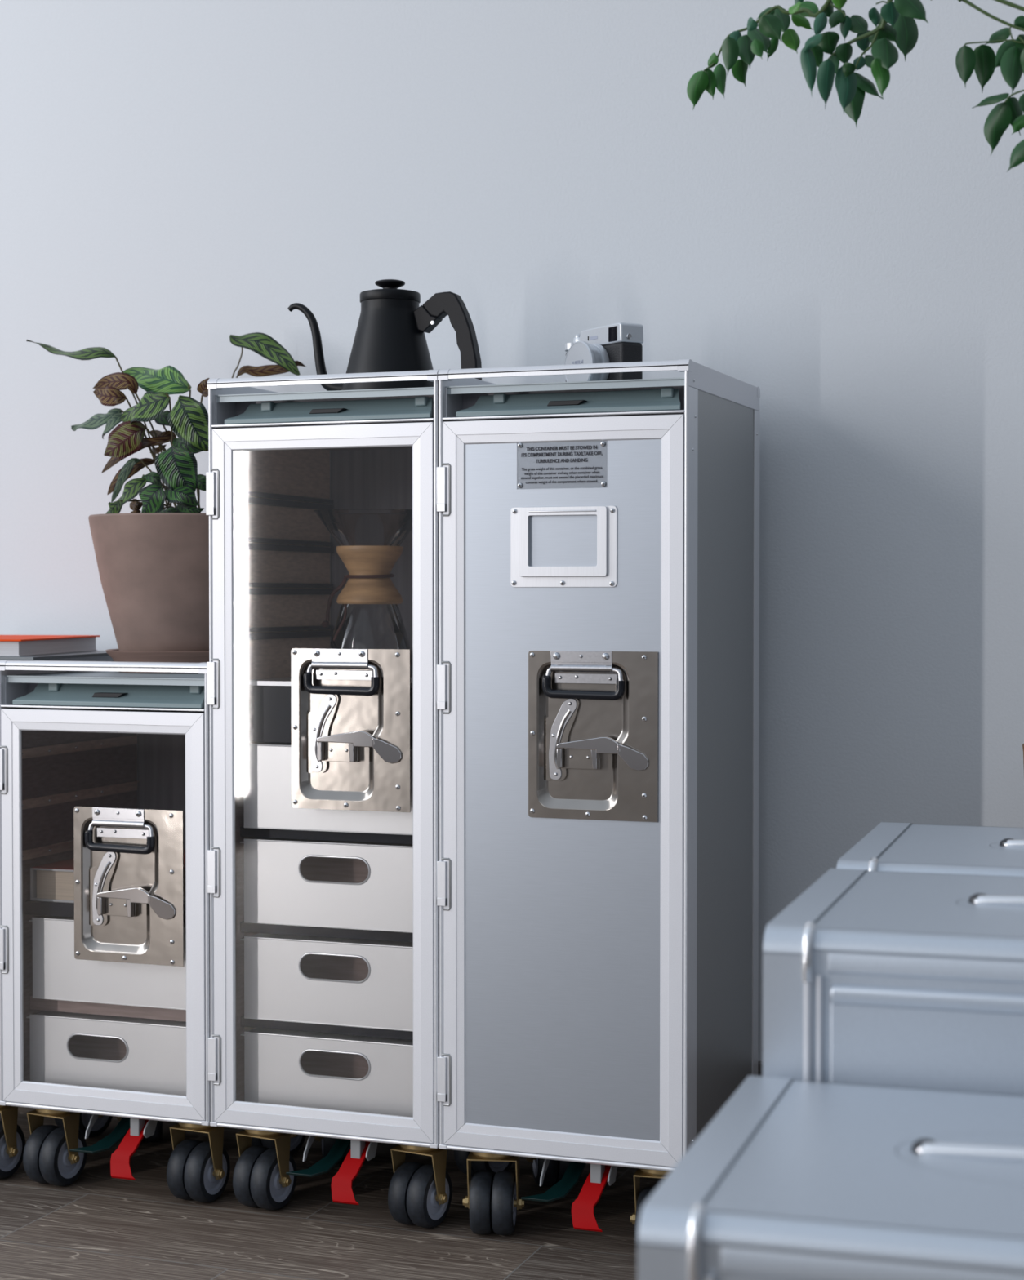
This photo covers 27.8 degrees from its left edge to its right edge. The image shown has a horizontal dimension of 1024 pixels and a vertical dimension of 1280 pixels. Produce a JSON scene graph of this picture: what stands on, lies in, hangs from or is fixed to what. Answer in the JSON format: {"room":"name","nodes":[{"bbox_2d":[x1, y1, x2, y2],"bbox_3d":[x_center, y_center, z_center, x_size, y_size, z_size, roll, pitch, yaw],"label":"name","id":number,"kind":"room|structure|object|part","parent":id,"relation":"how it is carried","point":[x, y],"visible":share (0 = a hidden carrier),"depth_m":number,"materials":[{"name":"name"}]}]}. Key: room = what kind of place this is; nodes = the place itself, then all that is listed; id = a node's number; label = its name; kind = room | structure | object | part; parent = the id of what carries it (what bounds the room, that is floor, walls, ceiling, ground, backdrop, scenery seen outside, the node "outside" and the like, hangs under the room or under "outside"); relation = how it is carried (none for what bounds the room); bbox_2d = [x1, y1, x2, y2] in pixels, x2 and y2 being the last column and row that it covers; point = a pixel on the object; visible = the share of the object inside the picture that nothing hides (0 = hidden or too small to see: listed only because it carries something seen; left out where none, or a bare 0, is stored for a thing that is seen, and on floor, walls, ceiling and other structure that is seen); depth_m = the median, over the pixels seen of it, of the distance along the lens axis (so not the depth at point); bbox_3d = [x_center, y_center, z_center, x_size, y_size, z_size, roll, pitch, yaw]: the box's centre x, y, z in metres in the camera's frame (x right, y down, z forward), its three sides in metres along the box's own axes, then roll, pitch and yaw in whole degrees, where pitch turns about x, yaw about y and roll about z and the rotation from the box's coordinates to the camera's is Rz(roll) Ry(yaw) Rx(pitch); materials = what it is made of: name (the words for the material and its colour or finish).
{"room":"living room","nodes":[
{"label":"living room","id":0,"kind":"room"},
{"bbox_2d":[0,1106,663,1279],"bbox_3d":[-0.923,0.806,-0.708,10.000,0.050,7.500,0,1,20],"label":"floor","id":1,"kind":"structure","parent":0,"point":[97,1226],"depth_m":2.48,"materials":[{"name":"brown wood"}]},
{"bbox_2d":[0,1105,112,1178],"bbox_3d":[-0.743,0.362,2.856,0.305,0.683,0.359,0,1,20],"label":"trolley","id":2,"kind":"object","parent":1,"relation":"on","point":[12,1140],"visible":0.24,"depth_m":2.72,"materials":[{"name":"metal"}]},
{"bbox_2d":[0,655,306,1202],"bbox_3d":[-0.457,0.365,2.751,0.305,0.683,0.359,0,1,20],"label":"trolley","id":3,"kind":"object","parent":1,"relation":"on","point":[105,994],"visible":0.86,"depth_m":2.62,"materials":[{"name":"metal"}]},
{"bbox_3d":[-0.647,0.314,2.665,0.005,0.554,0.042,0,1,20],"label":"corner post","id":4,"kind":"part","parent":3,"relation":"part of","materials":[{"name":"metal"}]},
{"bbox_2d":[0,650,109,660],"bbox_3d":[-0.685,0.020,2.815,0.246,0.004,0.300,0,1,16],"label":"magazine","id":5,"kind":"object","parent":3,"relation":"on","point":[90,653],"visible":0.48,"depth_m":2.72,"materials":[{"name":"grey paper"}]},
{"bbox_2d":[0,635,99,656],"bbox_3d":[-0.728,0.007,2.823,0.243,0.021,0.292,0,1,9],"label":"book","id":6,"kind":"object","parent":5,"relation":"on","point":[10,645],"visible":1,"depth_m":2.77,"materials":[{"name":"orange paper"}]},
{"bbox_3d":[-0.596,0.038,2.802,0.003,0.030,0.343,0,1,20],"label":"rail","id":7,"kind":"part","parent":3,"relation":"part of","materials":[{"name":"metal"}]},
{"bbox_3d":[-0.512,0.033,2.595,0.277,0.012,0.014,0,1,20],"label":"rail","id":8,"kind":"part","parent":3,"relation":"part of","materials":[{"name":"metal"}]},
{"bbox_3d":[-0.514,0.340,2.598,0.291,0.502,0.006,0,1,20],"label":"door","id":9,"kind":"part","parent":3,"relation":"part of","materials":[{"name":"metal"}]},
{"bbox_3d":[-0.514,0.594,2.603,0.282,0.005,0.005,0,1,20],"label":"rail","id":10,"kind":"part","parent":3,"relation":"part of","materials":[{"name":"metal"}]},
{"bbox_2d":[25,900,186,924],"bbox_3d":[-0.453,0.345,2.763,0.278,0.018,0.273,0,1,20],"label":"shelf","id":11,"kind":"object","parent":3,"relation":"attached to","point":[36,912],"depth_m":2.67,"materials":[{"name":"plastic"}]},
{"bbox_3d":[-0.450,0.529,2.761,0.276,0.096,0.282,0,1,20],"label":"drawer","id":12,"kind":"part","parent":3,"relation":"part of","materials":[{"name":"metal"}]},
{"bbox_3d":[-0.448,0.408,2.757,0.272,0.105,0.282,0,1,20],"label":"drawer","id":13,"kind":"part","parent":3,"relation":"part of","materials":[{"name":"metal"}]},
{"bbox_2d":[30,849,185,902],"bbox_3d":[-0.494,0.315,2.761,0.192,0.043,0.235,0,1,20],"label":"box","id":14,"kind":"object","parent":3,"relation":"on","point":[54,882],"visible":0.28,"depth_m":2.68,"materials":[{"name":"grey plastic"}]},
{"bbox_3d":[-0.502,0.069,2.608,0.271,0.027,0.036,0,1,20],"label":"slot lid","id":15,"kind":"part","parent":3,"relation":"part of","materials":[{"name":"grey plastic"}]},
{"bbox_3d":[-0.477,0.306,2.587,0.155,0.193,0.010,0,1,20],"label":"latch plate","id":16,"kind":"part","parent":3,"relation":"part of","materials":[{"name":"silver metal"}]},
{"bbox_3d":[-0.467,0.327,2.577,0.109,0.038,0.012,0,1,20],"label":"latch lever","id":17,"kind":"part","parent":3,"relation":"part of","materials":[{"name":"silver metal"}]},
{"bbox_3d":[-0.540,0.308,2.956,0.005,0.554,0.028,0,1,20],"label":"corner post","id":18,"kind":"part","parent":3,"relation":"part of","materials":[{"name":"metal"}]},
{"bbox_3d":[-0.397,0.315,2.916,0.294,0.546,0.003,0,1,20],"label":"panel","id":19,"kind":"part","parent":3,"relation":"part of","materials":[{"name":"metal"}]},
{"bbox_2d":[26,332,306,673],"bbox_3d":[-0.492,-0.191,2.815,0.343,0.465,0.259,1,1,28],"label":"plant","id":20,"kind":"object","parent":3,"relation":"on","point":[153,563],"visible":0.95,"depth_m":2.70,"materials":[{"name":"green plant"}]},
{"bbox_3d":[-0.494,-0.269,2.794,0.086,0.228,0.014,0,1,20],"label":"stem","id":21,"kind":"part","parent":20,"relation":"part of","materials":[{"name":"brown"}]},
{"bbox_3d":[-0.469,-0.170,2.758,0.064,0.032,0.100,0,1,20],"label":"stem","id":22,"kind":"part","parent":20,"relation":"part of","materials":[{"name":"brown"}]},
{"bbox_3d":[-0.486,-0.239,2.778,0.034,0.168,0.069,0,1,20],"label":"stem","id":23,"kind":"part","parent":20,"relation":"part of","materials":[{"name":"brown"}]},
{"bbox_3d":[-0.449,-0.072,2.780,0.233,0.187,0.233,0,1,20],"label":"pot","id":24,"kind":"part","parent":20,"relation":"part of","materials":[{"name":"brown ceramic"}]},
{"bbox_3d":[-0.476,-0.198,2.758,0.037,0.086,0.004,0,1,-8],"label":"stem","id":25,"kind":"part","parent":20,"relation":"part of","materials":[{"name":"brown"}]},
{"bbox_3d":[-0.454,-0.218,2.767,0.079,0.127,0.006,-1,2,-43],"label":"stem","id":26,"kind":"part","parent":20,"relation":"part of","materials":[{"name":"brown plant"}]},
{"bbox_3d":[-0.471,-0.241,2.757,0.058,0.173,0.021,0,1,20],"label":"stem","id":27,"kind":"part","parent":20,"relation":"part of","materials":[{"name":"brown"}]},
{"bbox_3d":[-0.478,-0.228,2.762,0.076,0.147,0.025,0,1,20],"label":"stem","id":28,"kind":"part","parent":20,"relation":"part of","materials":[{"name":"brown"}]},
{"bbox_3d":[-0.453,-0.237,2.745,0.028,0.166,0.049,0,1,20],"label":"stem","id":29,"kind":"part","parent":20,"relation":"part of","materials":[{"name":"brown"}]},
{"bbox_3d":[-0.424,-0.236,2.735,0.009,0.164,0.071,0,1,20],"label":"stem","id":30,"kind":"part","parent":20,"relation":"part of","materials":[{"name":"brown"}]},
{"bbox_3d":[-0.394,-0.280,2.834,0.026,0.248,0.068,0,1,20],"label":"stem","id":31,"kind":"part","parent":20,"relation":"part of","materials":[{"name":"brown"}]},
{"bbox_3d":[-0.368,0.317,2.563,0.005,0.554,0.042,0,1,20],"label":"corner post","id":32,"kind":"part","parent":3,"relation":"part of","materials":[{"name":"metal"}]},
{"bbox_2d":[205,369,512,1228],"bbox_3d":[-0.172,0.193,2.643,0.305,1.030,0.359,0,1,20],"label":"trolley","id":33,"kind":"object","parent":1,"relation":"on","point":[323,853],"visible":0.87,"depth_m":2.53,"materials":[{"name":"metal"}]},
{"bbox_3d":[-0.362,0.143,2.557,0.005,0.901,0.042,0,1,20],"label":"corner post","id":34,"kind":"part","parent":33,"relation":"part of","materials":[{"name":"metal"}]},
{"bbox_3d":[-0.310,-0.308,2.690,0.003,0.030,0.343,0,1,20],"label":"rail","id":35,"kind":"part","parent":33,"relation":"part of","materials":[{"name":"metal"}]},
{"bbox_3d":[-0.227,-0.312,2.482,0.277,0.012,0.014,0,1,20],"label":"rail","id":36,"kind":"part","parent":33,"relation":"part of","materials":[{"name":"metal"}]},
{"bbox_3d":[-0.228,0.168,2.489,0.291,0.850,0.006,0,1,20],"label":"door","id":37,"kind":"part","parent":33,"relation":"part of","materials":[{"name":"metal"}]},
{"bbox_2d":[235,676,412,688],"bbox_3d":[-0.168,0.051,2.652,0.278,0.005,0.291,0,1,20],"label":"shelf","id":38,"kind":"object","parent":33,"relation":"attached to","point":[240,682],"depth_m":2.56,"materials":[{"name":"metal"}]},
{"bbox_3d":[-0.229,0.597,2.498,0.282,0.005,0.005,0,1,20],"label":"rail","id":39,"kind":"part","parent":33,"relation":"part of","materials":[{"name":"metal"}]},
{"bbox_3d":[-0.166,0.178,2.649,0.262,0.104,0.282,0,1,20],"label":"drawer","id":40,"kind":"part","parent":33,"relation":"part of","materials":[{"name":"metal"}]},
{"bbox_3d":[-0.166,0.416,2.654,0.262,0.102,0.282,0,1,20],"label":"drawer","id":41,"kind":"part","parent":33,"relation":"part of","materials":[{"name":"metal"}]},
{"bbox_3d":[-0.166,0.296,2.651,0.262,0.104,0.282,0,1,20],"label":"drawer","id":42,"kind":"part","parent":33,"relation":"part of","materials":[{"name":"metal"}]},
{"bbox_3d":[-0.166,0.531,2.656,0.262,0.096,0.282,0,1,20],"label":"drawer","id":43,"kind":"part","parent":33,"relation":"part of","materials":[{"name":"metal"}]},
{"bbox_3d":[-0.217,-0.276,2.495,0.271,0.027,0.036,0,1,20],"label":"slot lid","id":44,"kind":"part","parent":33,"relation":"part of","materials":[{"name":"grey plastic"}]},
{"bbox_3d":[-0.255,0.137,2.848,0.005,0.901,0.028,0,1,20],"label":"corner post","id":45,"kind":"part","parent":33,"relation":"part of","materials":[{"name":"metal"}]},
{"bbox_3d":[-0.112,0.144,2.808,0.294,0.894,0.003,0,1,20],"label":"panel","id":46,"kind":"part","parent":33,"relation":"part of","materials":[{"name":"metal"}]},
{"bbox_3d":[-0.192,0.107,2.478,0.155,0.193,0.010,0,1,20],"label":"latch plate","id":47,"kind":"part","parent":33,"relation":"part of","materials":[{"name":"silver metal"}]},
{"bbox_3d":[-0.182,0.127,2.467,0.109,0.038,0.012,0,1,20],"label":"latch lever","id":48,"kind":"part","parent":33,"relation":"part of","materials":[{"name":"silver metal"}]},
{"bbox_2d":[313,508,412,678],"bbox_3d":[-0.181,-0.058,2.640,0.143,0.214,0.143,0,1,20],"label":"coffee maker","id":49,"kind":"object","parent":33,"relation":"on","point":[369,567],"visible":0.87,"depth_m":2.63,"materials":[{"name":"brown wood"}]},
{"bbox_2d":[287,279,481,391],"bbox_3d":[-0.159,-0.377,2.612,0.126,0.150,0.242,-1,2,-45],"label":"gooseneck kettle","id":50,"kind":"object","parent":33,"relation":"on","point":[392,326],"visible":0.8,"depth_m":2.57,"materials":[{"name":"black metal"}]},
{"bbox_3d":[-0.237,-0.370,2.638,0.106,0.121,0.016,0,1,20],"label":"spout","id":51,"kind":"part","parent":50,"relation":"part of","materials":[{"name":"black metal"}]},
{"bbox_3d":[-0.153,-0.445,2.605,0.038,0.015,0.038,0,1,20],"label":"lid knob","id":52,"kind":"part","parent":50,"relation":"part of","materials":[{"name":"black plastic"}]},
{"bbox_3d":[-0.153,-0.432,2.605,0.076,0.014,0.076,0,1,20],"label":"lid","id":53,"kind":"part","parent":50,"relation":"part of","materials":[{"name":"black metal"}]},
{"bbox_3d":[-0.074,-0.376,2.578,0.073,0.112,0.019,0,1,20],"label":"handle","id":54,"kind":"part","parent":50,"relation":"part of","materials":[{"name":"black plastic"}]},
{"bbox_3d":[-0.083,0.145,2.454,0.005,0.901,0.042,0,1,20],"label":"corner post","id":55,"kind":"part","parent":33,"relation":"part of","materials":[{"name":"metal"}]},
{"bbox_3d":[-0.030,-0.305,2.587,0.003,0.030,0.343,0,1,20],"label":"rail","id":56,"kind":"part","parent":33,"relation":"part of","materials":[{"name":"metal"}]},
{"bbox_2d":[436,359,759,1244],"bbox_3d":[0.113,0.196,2.538,0.305,1.030,0.359,0,1,20],"label":"trolley","id":57,"kind":"object","parent":1,"relation":"on","point":[597,669],"visible":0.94,"depth_m":2.39,"materials":[{"name":"metal"}]},
{"bbox_3d":[-0.077,0.145,2.452,0.005,0.901,0.042,0,1,20],"label":"corner post","id":58,"kind":"part","parent":57,"relation":"part of","materials":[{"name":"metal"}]},
{"bbox_3d":[-0.025,-0.305,2.585,0.003,0.030,0.343,0,1,20],"label":"rail","id":59,"kind":"part","parent":57,"relation":"part of","materials":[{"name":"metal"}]},
{"bbox_3d":[0.056,0.599,2.393,0.282,0.005,0.005,0,1,20],"label":"rail","id":60,"kind":"part","parent":57,"relation":"part of","materials":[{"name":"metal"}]},
{"bbox_3d":[0.057,0.171,2.386,0.237,0.796,0.002,0,1,20],"label":"door panel","id":61,"kind":"part","parent":57,"relation":"part of","materials":[{"name":"metal"}]},
{"bbox_3d":[0.058,-0.310,2.378,0.277,0.012,0.014,0,1,20],"label":"rail","id":62,"kind":"part","parent":57,"relation":"part of","materials":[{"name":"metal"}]},
{"bbox_3d":[0.057,0.171,2.385,0.291,0.850,0.006,0,1,20],"label":"door","id":63,"kind":"part","parent":57,"relation":"part of","materials":[{"name":"metal"}]},
{"bbox_3d":[0.059,-0.107,2.377,0.129,0.093,0.002,0,1,20],"label":"card frame","id":64,"kind":"part","parent":57,"relation":"part of","materials":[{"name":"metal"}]},
{"bbox_3d":[0.068,-0.274,2.391,0.271,0.027,0.036,0,1,20],"label":"slot lid","id":65,"kind":"part","parent":57,"relation":"part of","materials":[{"name":"grey plastic"}]},
{"bbox_3d":[0.093,0.109,2.373,0.155,0.193,0.010,0,1,20],"label":"latch plate","id":66,"kind":"part","parent":57,"relation":"part of","materials":[{"name":"silver metal"}]},
{"bbox_3d":[0.103,0.129,2.363,0.109,0.038,0.012,0,1,20],"label":"latch lever","id":67,"kind":"part","parent":57,"relation":"part of","materials":[{"name":"silver metal"}]},
{"bbox_2d":[564,322,643,382],"bbox_3d":[0.102,-0.341,2.525,0.066,0.081,0.126,-1,1,-32],"label":"compact camera","id":68,"kind":"object","parent":57,"relation":"on","point":[618,342],"visible":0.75,"depth_m":2.49,"materials":[{"name":"silver metal"}]},
{"bbox_3d":[0.112,-0.369,2.531,0.034,0.024,0.124,-1,1,-32],"label":"plate","id":69,"kind":"part","parent":68,"relation":"part of","materials":[{"name":"silver metal"}]},
{"bbox_3d":[0.202,0.147,2.350,0.005,0.901,0.042,0,1,20],"label":"corner post","id":70,"kind":"part","parent":57,"relation":"part of","materials":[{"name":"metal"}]},
{"bbox_3d":[0.255,-0.303,2.482,0.003,0.030,0.343,0,1,20],"label":"rail","id":71,"kind":"part","parent":57,"relation":"part of","materials":[{"name":"metal"}]},
{"bbox_3d":[0.256,0.153,2.498,0.003,0.882,0.273,0,1,20],"label":"panel","id":72,"kind":"part","parent":57,"relation":"part of","materials":[{"name":"metal"}]},
{"bbox_3d":[0.309,0.141,2.641,0.005,0.901,0.028,0,1,20],"label":"corner post","id":73,"kind":"part","parent":57,"relation":"part of","materials":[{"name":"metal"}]},
{"bbox_2d":[636,1075,1023,1279],"bbox_3d":[0.319,0.520,1.236,0.420,0.436,0.355,0,1,17],"label":"container","id":74,"kind":"object","parent":1,"relation":"on","point":[790,1180],"visible":1,"depth_m":1.17,"materials":[{"name":"white metal"}]},
{"bbox_3d":[0.102,0.525,1.122,0.013,0.368,0.006,0,1,17],"label":"door post","id":75,"kind":"part","parent":74,"relation":"part of","materials":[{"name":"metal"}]},
{"bbox_3d":[0.133,0.516,1.294,0.030,0.418,0.350,0,1,17],"label":"frame","id":76,"kind":"part","parent":74,"relation":"part of","materials":[{"name":"metal"}]},
{"bbox_3d":[0.320,0.310,1.233,0.360,0.001,0.318,0,1,17],"label":"panel","id":77,"kind":"part","parent":74,"relation":"part of","materials":[{"name":"metal"}]},
{"bbox_2d":[910,1138,936,1154],"bbox_3d":[0.251,0.310,1.255,0.018,0.016,0.018,0,1,17],"label":"handle","id":78,"kind":"object","parent":74,"relation":"attached to","point":[922,1146],"depth_m":1.25,"materials":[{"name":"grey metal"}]},
{"bbox_3d":[0.319,0.308,1.230,0.154,0.012,0.010,0,1,17],"label":"bar handle","id":79,"kind":"part","parent":74,"relation":"part of","materials":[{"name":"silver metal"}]},
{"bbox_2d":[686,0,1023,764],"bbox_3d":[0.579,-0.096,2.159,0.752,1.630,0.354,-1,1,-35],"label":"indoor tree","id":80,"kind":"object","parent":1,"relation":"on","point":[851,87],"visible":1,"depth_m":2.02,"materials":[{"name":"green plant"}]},
{"bbox_3d":[0.743,0.417,2.284,0.354,0.598,0.354,0,1,20],"label":"woven planter","id":81,"kind":"part","parent":80,"relation":"part of","materials":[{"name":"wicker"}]},
{"bbox_2d":[762,868,1023,1096],"bbox_3d":[0.429,0.463,1.577,0.420,0.536,0.357,0,1,17],"label":"container","id":82,"kind":"object","parent":1,"relation":"on","point":[914,980],"visible":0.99,"depth_m":1.45,"materials":[{"name":"white metal"}]},
{"bbox_3d":[0.212,0.468,1.462,0.013,0.468,0.006,0,1,17],"label":"door post","id":83,"kind":"part","parent":82,"relation":"part of","materials":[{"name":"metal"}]},
{"bbox_3d":[0.243,0.459,1.636,0.030,0.518,0.352,0,1,17],"label":"frame","id":84,"kind":"part","parent":82,"relation":"part of","materials":[{"name":"metal"}]},
{"bbox_3d":[0.430,0.203,1.573,0.360,0.001,0.320,0,1,17],"label":"panel","id":85,"kind":"part","parent":82,"relation":"part of","materials":[{"name":"metal"}]},
{"bbox_3d":[0.380,0.478,1.414,0.325,0.450,0.006,0,1,17],"label":"panel","id":86,"kind":"part","parent":82,"relation":"part of","materials":[{"name":"grey metal"}]},
{"bbox_2d":[968,893,986,903],"bbox_3d":[0.360,0.203,1.595,0.018,0.016,0.018,0,1,17],"label":"handle","id":87,"kind":"object","parent":82,"relation":"attached to","point":[979,898],"depth_m":1.59,"materials":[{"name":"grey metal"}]},
{"bbox_3d":[0.428,0.201,1.570,0.154,0.012,0.010,0,1,17],"label":"bar handle","id":88,"kind":"part","parent":82,"relation":"part of","materials":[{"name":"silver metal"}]},
{"bbox_2d":[835,822,1023,876],"bbox_3d":[0.534,0.455,1.923,0.420,0.538,0.355,0,1,17],"label":"container","id":89,"kind":"object","parent":1,"relation":"on","point":[904,847],"visible":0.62,"depth_m":1.90,"materials":[{"name":"white metal"}]},
{"bbox_3d":[0.348,0.451,1.981,0.030,0.520,0.350,0,1,17],"label":"frame","id":90,"kind":"part","parent":89,"relation":"part of","materials":[{"name":"metal"}]},
{"bbox_3d":[0.535,0.194,1.919,0.360,0.001,0.318,0,1,17],"label":"panel","id":91,"kind":"part","parent":89,"relation":"part of","materials":[{"name":"metal"}]},
{"bbox_2d":[999,838,1013,846],"bbox_3d":[0.466,0.194,1.941,0.018,0.016,0.018,0,1,17],"label":"handle","id":92,"kind":"object","parent":89,"relation":"attached to","point":[1006,842],"depth_m":1.94,"materials":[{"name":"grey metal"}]},
{"bbox_3d":[0.534,0.191,1.916,0.154,0.012,0.010,0,1,17],"label":"bar handle","id":93,"kind":"part","parent":89,"relation":"part of","materials":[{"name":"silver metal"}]},
{"bbox_2d":[0,0,1023,1061],"bbox_3d":[0.356,-0.794,2.741,10.000,3.000,0.120,0,1,20],"label":"wall","id":94,"kind":"structure","parent":0,"point":[176,176],"depth_m":2.76,"materials":[{"name":"paint"}]},
{"bbox_2d":[757,1061,762,1076],"bbox_3d":[0.333,0.630,2.709,10.000,0.155,0.012,0,1,20],"label":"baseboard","id":95,"kind":"structure","parent":94,"relation":"attached to","point":[759,1063],"depth_m":2.71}
]}

